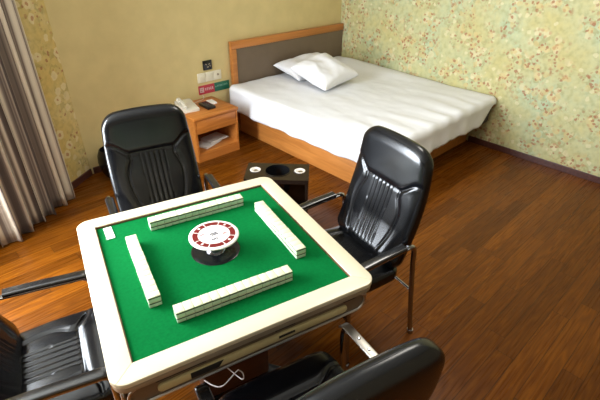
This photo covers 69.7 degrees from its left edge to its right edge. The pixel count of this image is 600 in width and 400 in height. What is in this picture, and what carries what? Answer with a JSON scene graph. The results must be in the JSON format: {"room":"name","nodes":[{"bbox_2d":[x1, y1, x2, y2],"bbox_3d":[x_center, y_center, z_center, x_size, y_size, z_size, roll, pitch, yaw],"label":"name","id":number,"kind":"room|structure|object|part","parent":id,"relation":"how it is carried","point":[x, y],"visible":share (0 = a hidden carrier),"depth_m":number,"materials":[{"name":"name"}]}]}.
{"room":"hotel room","nodes":[
{"label":"hotel room","id":0,"kind":"room"},
{"bbox_2d":[15,0,89,181],"bbox_3d":[-2.291,-0.585,1.881,0.121,2.750,3.243,7,32,10],"label":"wall","id":1,"kind":"structure","parent":0,"point":[33,14],"depth_m":3.37,"materials":[{"name":"paper"}]},
{"bbox_2d":[0,0,74,246],"bbox_3d":[-1.967,-0.941,2.644,0.126,2.550,0.749,7,32,10],"label":"curtain","id":2,"kind":"object","parent":1,"relation":"hanging from","point":[35,180],"visible":1,"depth_m":3.02,"materials":[{"name":"fabric"}]},
{"bbox_2d":[0,169,92,244],"bbox_3d":[-2.236,0.564,2.580,0.016,0.062,3.218,7,32,10],"label":"baseboard","id":3,"kind":"structure","parent":1,"relation":"attached to","point":[88,173],"depth_m":3.79,"materials":[{"name":"brown wood"}]},
{"bbox_2d":[44,0,341,173],"bbox_3d":[-0.742,-2.007,4.216,3.310,2.750,0.120,-26,40,-36],"label":"wall","id":4,"kind":"structure","parent":0,"point":[115,55],"depth_m":3.88,"materials":[{"name":"paint"}]},
{"bbox_2d":[93,166,101,173],"bbox_3d":[-1.387,-0.508,4.335,1.370,0.062,0.014,-26,40,-36],"label":"baseboard","id":5,"kind":"structure","parent":4,"relation":"attached to","point":[96,169],"depth_m":3.94,"materials":[{"name":"brown wood"}]},
{"bbox_2d":[197,73,205,83],"bbox_3d":[-0.988,-1.225,4.325,0.091,0.094,0.016,-26,40,-36],"label":"light switch","id":6,"kind":"object","parent":4,"relation":"attached to","point":[201,78],"visible":1,"depth_m":4.32,"materials":[{"name":"white plastic"}]},
{"bbox_2d":[202,59,211,70],"bbox_3d":[-0.927,-1.351,4.311,0.103,0.094,0.017,-26,40,-36],"label":"wall socket","id":7,"kind":"object","parent":4,"relation":"attached to","point":[207,64],"visible":1,"depth_m":4.30,"materials":[{"name":"black plastic"}]},
{"bbox_2d":[205,71,213,81],"bbox_3d":[-0.919,-1.258,4.380,0.091,0.094,0.016,-26,40,-36],"label":"light switch","id":8,"kind":"object","parent":4,"relation":"attached to","point":[209,76],"visible":1,"depth_m":4.37,"materials":[{"name":"white plastic"}]},
{"bbox_2d":[198,80,228,94],"bbox_3d":[-0.890,-1.171,4.473,0.373,0.090,0.007,-26,40,-36],"label":"wall sign","id":9,"kind":"object","parent":4,"relation":"attached to","point":[221,85],"visible":0.99,"depth_m":4.46,"materials":[{"name":"plastic"}]},
{"bbox_2d":[213,69,220,79],"bbox_3d":[-0.851,-1.291,4.434,0.091,0.094,0.016,-26,40,-36],"label":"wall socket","id":10,"kind":"object","parent":4,"relation":"attached to","point":[216,73],"visible":1,"depth_m":4.43,"materials":[{"name":"white plastic"}]},
{"bbox_2d":[0,130,599,399],"bbox_3d":[0.104,0.738,2.490,6.270,0.100,5.540,-26,40,-36],"label":"floor","id":11,"kind":"structure","parent":0,"point":[507,278],"depth_m":2.79,"materials":[{"name":"brown wood"}]},
{"bbox_2d":[0,270,121,399],"bbox_3d":[-0.989,0.570,1.634,0.585,1.064,0.655,-16,35,-25],"label":"chair","id":12,"kind":"object","parent":11,"relation":"on","point":[62,358],"visible":0.71,"depth_m":1.67,"materials":[{"name":"black leather"}]},
{"bbox_3d":[-1.146,0.431,1.443,0.221,0.630,0.501,-16,35,-25],"label":"backrest","id":13,"kind":"part","parent":12,"relation":"part of","materials":[{"name":"black leather"}]},
{"bbox_3d":[-1.094,0.370,1.827,0.336,0.036,0.030,-16,35,-25],"label":"armrest","id":14,"kind":"part","parent":12,"relation":"part of","materials":[{"name":"silver metal"}]},
{"bbox_3d":[-0.933,0.659,1.727,0.455,0.125,0.500,-16,35,-25],"label":"seat","id":15,"kind":"part","parent":12,"relation":"part of","materials":[{"name":"black leather"}]},
{"bbox_3d":[-0.813,0.634,1.404,0.336,0.036,0.030,-16,35,-25],"label":"armrest","id":16,"kind":"part","parent":12,"relation":"part of","materials":[{"name":"black leather"}]},
{"bbox_3d":[-0.659,0.854,1.624,0.043,0.597,0.056,-16,35,-25],"label":"leg","id":17,"kind":"part","parent":12,"relation":"part of","materials":[{"name":"silver metal"}]},
{"bbox_2d":[97,146,109,177],"bbox_3d":[-1.666,-0.336,3.847,0.250,0.275,0.250,-26,40,-36],"label":"waste bin","id":18,"kind":"object","parent":11,"relation":"on","point":[101,157],"visible":0.27,"depth_m":3.74,"materials":[{"name":"black plastic"}]},
{"bbox_2d":[101,103,220,214],"bbox_3d":[-0.759,0.051,2.481,0.655,1.064,0.585,-16,35,-25],"label":"chair","id":19,"kind":"object","parent":11,"relation":"on","point":[150,155],"visible":0.46,"depth_m":2.46,"materials":[{"name":"black leather"}]},
{"bbox_3d":[-0.594,0.079,2.856,0.040,0.626,0.130,-7,32,-12],"label":"leg","id":20,"kind":"part","parent":19,"relation":"part of","materials":[{"name":"silver metal"}]},
{"bbox_2d":[184,96,239,162],"bbox_3d":[-0.944,-0.714,4.304,0.500,0.452,0.462,-26,40,-36],"label":"nightstand","id":21,"kind":"object","parent":11,"relation":"on","point":[223,119],"visible":0.75,"depth_m":4.17,"materials":[{"name":"orange wood"}]},
{"bbox_2d":[174,98,199,113],"bbox_3d":[-1.086,-0.921,4.121,0.150,0.090,0.250,-20,37,-30],"label":"telephone","id":22,"kind":"object","parent":21,"relation":"on","point":[186,105],"visible":0.99,"depth_m":4.08,"materials":[{"name":"beige plastic"}]},
{"bbox_3d":[-1.113,-0.624,4.182,0.022,0.424,0.448,-26,40,-36],"label":"panel","id":23,"kind":"part","parent":21,"relation":"part of","materials":[{"name":"orange wood"}]},
{"bbox_2d":[198,101,215,109],"bbox_3d":[-0.902,-0.919,4.179,0.088,0.029,0.184,-24,39,-34],"label":"remote control","id":24,"kind":"object","parent":21,"relation":"on","point":[204,104],"visible":1,"depth_m":4.15,"materials":[{"name":"black plastic"}]},
{"bbox_2d":[199,140,221,148],"bbox_3d":[-0.926,-0.578,4.325,0.170,0.014,0.240,15,35,22],"label":"folded paper","id":25,"kind":"object","parent":21,"relation":"on","point":[202,144],"visible":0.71,"depth_m":4.27,"materials":[{"name":"white paper"}]},
{"bbox_2d":[200,132,228,143],"bbox_3d":[-0.874,-0.638,4.395,0.170,0.014,0.240,23,38,32],"label":"folded paper","id":26,"kind":"object","parent":25,"relation":"on","point":[214,137],"visible":1,"depth_m":4.38,"materials":[{"name":"white paper"}]},
{"bbox_2d":[206,99,216,103],"bbox_3d":[-0.880,-0.975,4.281,0.068,0.018,0.110,-21,38,-31],"label":"packet","id":27,"kind":"object","parent":21,"relation":"on","point":[211,101],"visible":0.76,"depth_m":4.27,"materials":[{"name":"white paper"}]},
{"bbox_3d":[-0.933,-0.819,4.231,0.432,0.132,0.420,-26,40,-36],"label":"drawer","id":28,"kind":"part","parent":21,"relation":"part of","materials":[{"name":"orange wood"}]},
{"bbox_2d":[198,130,236,154],"bbox_3d":[-0.943,-0.593,4.380,0.436,0.017,0.425,-26,40,-36],"label":"shelf","id":29,"kind":"object","parent":21,"relation":"attached to","point":[229,142],"depth_m":4.32,"materials":[{"name":"orange wood"}]},
{"bbox_3d":[-0.778,-0.785,4.450,0.022,0.424,0.448,-26,40,-36],"label":"panel","id":30,"kind":"part","parent":21,"relation":"part of","materials":[{"name":"orange wood"}]},
{"bbox_2d":[77,177,371,399],"bbox_3d":[-0.363,0.501,1.979,0.966,0.831,0.966,-16,35,-25],"label":"table","id":31,"kind":"object","parent":11,"relation":"on","point":[148,354],"visible":0.95,"depth_m":1.65,"materials":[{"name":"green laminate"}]},
{"bbox_2d":[103,227,114,239],"bbox_3d":[-0.847,0.146,1.910,0.035,0.004,0.096,-17,36,-26],"label":"card","id":32,"kind":"object","parent":31,"relation":"on","point":[109,234],"visible":1,"depth_m":1.91,"materials":[{"name":"white paper"}]},
{"bbox_2d":[125,234,161,307],"bbox_3d":[-0.616,0.265,1.680,0.046,0.047,0.415,-16,35,-25],"label":"tiles","id":33,"kind":"object","parent":31,"relation":"on","point":[153,296],"depth_m":1.62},
{"bbox_2d":[147,194,242,230],"bbox_3d":[-0.482,0.053,2.026,0.447,0.047,0.046,-16,35,-25],"label":"tiles","id":34,"kind":"object","parent":31,"relation":"on","point":[152,221],"depth_m":1.99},
{"bbox_3d":[-0.304,0.556,1.419,0.113,0.026,0.003,-16,35,-25],"label":"drawer handle","id":35,"kind":"part","parent":31,"relation":"part of","materials":[{"name":"black plastic"}]},
{"bbox_2d":[204,368,243,387],"bbox_3d":[-0.320,0.722,1.779,0.109,0.268,0.225,-18,36,-28],"label":"cord","id":36,"kind":"object","parent":31,"relation":"hanging from","point":[227,368],"visible":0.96,"depth_m":1.68,"materials":[{"name":"white plastic"}]},
{"bbox_2d":[173,265,292,322],"bbox_3d":[-0.234,0.336,1.571,0.447,0.047,0.046,-16,35,-25],"label":"tiles","id":37,"kind":"object","parent":31,"relation":"on","point":[179,311],"depth_m":1.55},
{"bbox_3d":[-0.138,0.499,1.512,0.890,0.084,0.007,-16,35,-25],"label":"panel","id":38,"kind":"part","parent":31,"relation":"part of","materials":[{"name":"beige plastic"}]},
{"bbox_3d":[-0.135,0.501,1.508,0.902,0.092,0.010,-16,35,-25],"label":"trim","id":39,"kind":"part","parent":31,"relation":"part of","materials":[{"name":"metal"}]},
{"bbox_3d":[-0.134,0.504,1.508,0.720,0.033,0.012,-16,35,-25],"label":"drawer","id":40,"kind":"part","parent":31,"relation":"part of","materials":[{"name":"beige plastic"}]},
{"bbox_2d":[255,201,305,258],"bbox_3d":[-0.097,0.123,1.919,0.046,0.047,0.415,-16,35,-25],"label":"tiles","id":41,"kind":"object","parent":31,"relation":"on","point":[300,248],"depth_m":1.87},
{"bbox_2d":[243,163,308,213],"bbox_3d":[-0.154,0.031,3.027,0.424,0.536,0.236,2,32,2],"label":"stand","id":42,"kind":"object","parent":11,"relation":"on","point":[293,179],"visible":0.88,"depth_m":2.92,"materials":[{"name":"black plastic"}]},
{"bbox_3d":[-0.149,-0.015,3.117,0.380,0.479,0.014,2,32,2],"label":"panel","id":43,"kind":"part","parent":42,"relation":"part of","materials":[{"name":"black wood"}]},
{"bbox_3d":[-0.154,0.047,3.036,0.418,0.500,0.224,2,32,2],"label":"panel","id":44,"kind":"part","parent":42,"relation":"part of","materials":[{"name":"black wood"}]},
{"bbox_2d":[194,323,444,399],"bbox_3d":[0.031,0.711,1.421,0.655,1.064,0.585,-16,35,-25],"label":"chair","id":45,"kind":"object","parent":11,"relation":"on","point":[412,369],"visible":1,"depth_m":1.03,"materials":[{"name":"black leather"}]},
{"bbox_3d":[-0.002,0.787,1.534,0.500,0.125,0.455,-16,35,-25],"label":"seat","id":46,"kind":"part","parent":45,"relation":"part of","materials":[{"name":"black leather"}]},
{"bbox_3d":[0.186,0.738,1.826,0.056,0.597,0.043,-16,35,-25],"label":"leg","id":47,"kind":"part","parent":45,"relation":"part of","materials":[{"name":"silver metal"}]},
{"bbox_3d":[0.255,0.557,1.544,0.036,0.048,0.369,-16,35,-25],"label":"armrest","id":48,"kind":"part","parent":45,"relation":"part of","materials":[{"name":"metal"}]},
{"bbox_3d":[0.123,0.610,1.172,0.501,0.630,0.221,-16,35,-25],"label":"backrest","id":49,"kind":"part","parent":45,"relation":"part of","materials":[{"name":"black leather"}]},
{"bbox_2d":[228,23,490,182],"bbox_3d":[0.588,-1.079,4.441,1.750,0.957,2.113,-26,40,-36],"label":"double bed","id":50,"kind":"object","parent":11,"relation":"on","point":[254,58],"visible":0.35,"depth_m":4.61,"materials":[{"name":"orange wood"}]},
{"bbox_3d":[-0.097,-1.489,5.095,1.695,0.957,0.050,-26,40,-36],"label":"headboard","id":51,"kind":"part","parent":50,"relation":"part of","materials":[{"name":"orange wood"}]},
{"bbox_3d":[-0.077,-1.533,5.097,1.632,0.731,0.036,-26,40,-36],"label":"headboard panel","id":52,"kind":"part","parent":50,"relation":"part of","materials":[{"name":"fabric"}]},
{"bbox_2d":[229,56,496,162],"bbox_3d":[0.602,-1.018,4.411,1.777,0.340,2.092,-26,40,-36],"label":"sheet","id":53,"kind":"object","parent":50,"relation":"on","point":[335,120],"visible":0.8,"depth_m":4.08,"materials":[{"name":"white fabric"}]},
{"bbox_2d":[273,52,318,80],"bbox_3d":[0.101,-1.523,4.867,0.684,0.181,0.435,-24,39,-34],"label":"pillow","id":54,"kind":"object","parent":53,"relation":"on","point":[284,65],"visible":0.35,"depth_m":4.76,"materials":[{"name":"white fabric"}]},
{"bbox_2d":[290,53,358,90],"bbox_3d":[0.261,-1.360,4.500,0.485,0.274,0.550,27,40,36],"label":"pillow","id":55,"kind":"object","parent":53,"relation":"on","point":[322,70],"visible":1,"depth_m":4.39,"materials":[{"name":"white fabric"}]},
{"bbox_3d":[0.601,-0.986,4.455,1.720,0.256,2.040,-26,40,-36],"label":"mattress","id":56,"kind":"part","parent":50,"relation":"part of","materials":[{"name":"white fabric"}]},
{"bbox_2d":[299,125,433,368],"bbox_3d":[0.260,0.203,2.250,0.585,1.064,0.655,-17,36,-27],"label":"chair","id":57,"kind":"object","parent":11,"relation":"on","point":[380,215],"visible":0.7,"depth_m":2.16,"materials":[{"name":"black leather"}]},
{"bbox_3d":[0.078,0.027,2.404,0.336,0.036,0.030,-17,36,-27],"label":"armrest","id":58,"kind":"part","parent":57,"relation":"part of","materials":[{"name":"silver metal"}]},
{"bbox_3d":[0.261,0.208,2.661,0.040,0.626,0.130,27,40,36],"label":"leg","id":59,"kind":"part","parent":57,"relation":"part of","materials":[{"name":"silver metal"}]},
{"bbox_3d":[0.234,0.594,2.061,0.043,0.597,0.056,-17,36,-27],"label":"leg","id":60,"kind":"part","parent":57,"relation":"part of","materials":[{"name":"silver metal"}]},
{"bbox_3d":[0.204,0.326,2.286,0.455,0.125,0.500,-17,36,-27],"label":"seat","id":61,"kind":"part","parent":57,"relation":"part of","materials":[{"name":"black leather"}]},
{"bbox_3d":[0.418,-0.031,2.218,0.221,0.630,0.501,-17,36,-27],"label":"backrest","id":62,"kind":"part","parent":57,"relation":"part of","materials":[{"name":"black leather"}]},
{"bbox_3d":[0.376,0.285,1.990,0.336,0.036,0.030,-17,36,-27],"label":"armrest","id":63,"kind":"part","parent":57,"relation":"part of","materials":[{"name":"silver metal"}]},
{"bbox_3d":[0.569,0.474,2.233,0.130,0.626,0.040,-8,33,-14],"label":"leg","id":64,"kind":"part","parent":57,"relation":"part of","materials":[{"name":"silver metal"}]},
{"bbox_2d":[340,0,599,176],"bbox_3d":[2.321,-1.584,3.579,0.120,2.750,5.420,-26,40,-36],"label":"wall","id":65,"kind":"structure","parent":0,"point":[539,60],"depth_m":4.11,"materials":[{"name":"paper"}]},
{"bbox_2d":[468,135,599,183],"bbox_3d":[2.964,-0.016,3.607,0.014,0.062,3.360,-26,40,-36],"label":"baseboard","id":66,"kind":"structure","parent":65,"relation":"attached to","point":[534,159],"depth_m":4.19,"materials":[{"name":"brown wood"}]}
]}

